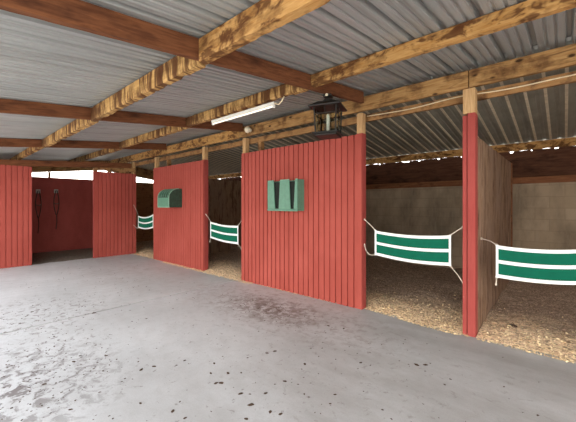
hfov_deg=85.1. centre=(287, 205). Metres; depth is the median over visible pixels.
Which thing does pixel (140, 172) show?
beam
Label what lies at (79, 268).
crumbs
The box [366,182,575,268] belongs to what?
wall
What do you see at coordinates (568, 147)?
trim
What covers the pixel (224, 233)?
guard
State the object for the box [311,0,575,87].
purlin
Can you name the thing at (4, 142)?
rafter
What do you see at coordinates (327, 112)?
hanging lantern
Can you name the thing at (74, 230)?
wall
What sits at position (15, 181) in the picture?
panel
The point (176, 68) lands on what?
purlin
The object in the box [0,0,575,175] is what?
ceiling
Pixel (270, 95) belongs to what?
purlin
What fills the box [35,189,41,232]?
halter
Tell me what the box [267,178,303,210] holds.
pet feeder
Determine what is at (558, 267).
guard
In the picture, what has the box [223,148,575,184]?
trim
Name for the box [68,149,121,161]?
purlin
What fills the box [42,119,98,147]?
purlin
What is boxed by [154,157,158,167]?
post
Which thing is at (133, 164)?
post
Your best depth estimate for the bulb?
5.72 m
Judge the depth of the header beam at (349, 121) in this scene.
5.58 m
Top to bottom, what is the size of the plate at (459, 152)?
0.147 m
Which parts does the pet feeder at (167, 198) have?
plate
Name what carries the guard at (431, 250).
attached to the post at (470, 120)
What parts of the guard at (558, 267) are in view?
green panel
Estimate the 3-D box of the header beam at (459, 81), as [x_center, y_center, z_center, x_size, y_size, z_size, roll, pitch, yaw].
[0.534,-1.390,4.763,3.900,0.190,0.052,0,0,41]
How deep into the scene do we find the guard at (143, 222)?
8.84 m
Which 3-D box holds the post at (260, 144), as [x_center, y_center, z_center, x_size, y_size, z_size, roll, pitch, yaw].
[-0.504,0.135,5.899,0.090,2.630,0.090,0,0,41]
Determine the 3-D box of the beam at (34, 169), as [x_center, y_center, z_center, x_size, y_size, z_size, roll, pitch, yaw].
[-7.721,-1.149,9.417,0.051,0.799,3.989,0,0,41]
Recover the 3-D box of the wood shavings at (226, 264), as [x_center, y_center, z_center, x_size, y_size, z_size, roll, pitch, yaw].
[-0.899,1.365,8.074,3.410,0.173,3.270,0,0,41]
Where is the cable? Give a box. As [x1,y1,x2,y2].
[367,74,575,116]
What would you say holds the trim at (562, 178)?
attached to the wall at (544, 214)
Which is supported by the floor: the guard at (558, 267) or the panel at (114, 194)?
the panel at (114, 194)
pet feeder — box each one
[158,188,181,207]
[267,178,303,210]
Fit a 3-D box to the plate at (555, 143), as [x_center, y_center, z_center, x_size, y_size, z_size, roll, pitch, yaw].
[4.357,-1.063,5.650,1.203,0.146,0.067,0,0,41]
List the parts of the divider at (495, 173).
post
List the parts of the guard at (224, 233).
green panel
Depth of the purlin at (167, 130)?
6.01 m
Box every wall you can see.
[32,177,152,252]
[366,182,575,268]
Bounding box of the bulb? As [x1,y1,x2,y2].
[244,126,251,132]
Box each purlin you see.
[10,147,42,159]
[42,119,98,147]
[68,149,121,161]
[91,56,205,121]
[119,126,187,148]
[186,84,308,126]
[199,0,329,64]
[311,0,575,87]
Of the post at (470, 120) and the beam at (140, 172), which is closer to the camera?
the post at (470, 120)
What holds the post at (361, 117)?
on the floor
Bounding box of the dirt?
[32,248,92,264]
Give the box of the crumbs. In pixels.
[0,268,538,421]
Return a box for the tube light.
[211,96,284,124]
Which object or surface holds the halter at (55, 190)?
hanging from the wall at (74, 230)
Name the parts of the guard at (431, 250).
green panel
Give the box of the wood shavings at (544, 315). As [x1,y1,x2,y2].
[476,280,575,363]
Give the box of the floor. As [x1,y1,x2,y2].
[0,252,575,421]
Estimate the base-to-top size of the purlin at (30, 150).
0.130 m
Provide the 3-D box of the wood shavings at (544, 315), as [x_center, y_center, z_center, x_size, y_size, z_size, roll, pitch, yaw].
[4.903,1.360,2.982,4.870,0.183,3.231,0,0,41]
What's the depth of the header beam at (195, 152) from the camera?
7.99 m
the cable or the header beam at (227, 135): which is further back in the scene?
the header beam at (227, 135)
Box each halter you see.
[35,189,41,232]
[53,189,59,228]
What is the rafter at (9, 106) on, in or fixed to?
attached to the ceiling
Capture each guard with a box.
[134,206,152,228]
[205,214,240,247]
[364,219,462,282]
[481,237,575,285]
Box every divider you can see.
[208,179,240,252]
[478,137,512,330]
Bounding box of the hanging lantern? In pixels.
[308,93,346,139]
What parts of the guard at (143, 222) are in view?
green panel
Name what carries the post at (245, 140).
on the floor
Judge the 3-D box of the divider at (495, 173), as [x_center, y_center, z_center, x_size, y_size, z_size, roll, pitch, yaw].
[3.108,0.333,4.665,0.070,2.214,2.970,0,0,41]
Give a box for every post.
[131,162,135,173]
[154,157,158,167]
[202,147,207,270]
[243,138,248,152]
[258,142,263,150]
[357,113,365,308]
[463,87,477,336]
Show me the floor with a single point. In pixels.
(544, 386)
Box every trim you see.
[93,161,135,173]
[221,146,575,179]
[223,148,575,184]
[366,175,575,188]
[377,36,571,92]
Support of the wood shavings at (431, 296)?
on the floor
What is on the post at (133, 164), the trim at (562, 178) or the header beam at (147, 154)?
the header beam at (147, 154)
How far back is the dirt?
8.99 m
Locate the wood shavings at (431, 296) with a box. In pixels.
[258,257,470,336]
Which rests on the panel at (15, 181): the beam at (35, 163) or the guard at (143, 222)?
the beam at (35, 163)
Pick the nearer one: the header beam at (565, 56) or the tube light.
the header beam at (565, 56)
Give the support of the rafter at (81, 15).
attached to the ceiling
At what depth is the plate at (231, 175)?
11.47 m
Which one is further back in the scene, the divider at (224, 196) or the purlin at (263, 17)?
the divider at (224, 196)
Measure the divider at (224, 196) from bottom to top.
2.213 m
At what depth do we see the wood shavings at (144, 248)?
10.03 m
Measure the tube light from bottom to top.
0.104 m
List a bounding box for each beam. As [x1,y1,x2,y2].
[0,159,130,167]
[27,160,102,171]
[104,160,152,179]
[106,150,151,162]
[136,149,201,165]
[152,131,238,156]
[208,114,367,151]
[239,70,468,137]
[367,71,575,121]
[469,43,575,87]
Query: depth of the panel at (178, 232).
7.48 m
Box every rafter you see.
[0,0,363,103]
[0,98,242,131]
[0,138,166,149]
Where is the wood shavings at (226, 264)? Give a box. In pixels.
[162,246,252,283]
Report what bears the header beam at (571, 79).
attached to the post at (470, 120)
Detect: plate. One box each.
[208,172,240,178]
[366,149,462,164]
[490,137,575,152]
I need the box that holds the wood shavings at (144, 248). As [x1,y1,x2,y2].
[134,240,152,258]
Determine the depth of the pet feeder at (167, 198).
7.35 m
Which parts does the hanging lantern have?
glass pane, mount plate, glass pane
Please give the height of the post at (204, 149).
2.740 m
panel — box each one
[0,165,31,268]
[93,171,135,257]
[153,160,203,270]
[241,134,361,309]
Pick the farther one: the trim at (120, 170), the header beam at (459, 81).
the trim at (120, 170)
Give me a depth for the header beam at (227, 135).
6.92 m
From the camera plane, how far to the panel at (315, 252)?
4.93 m

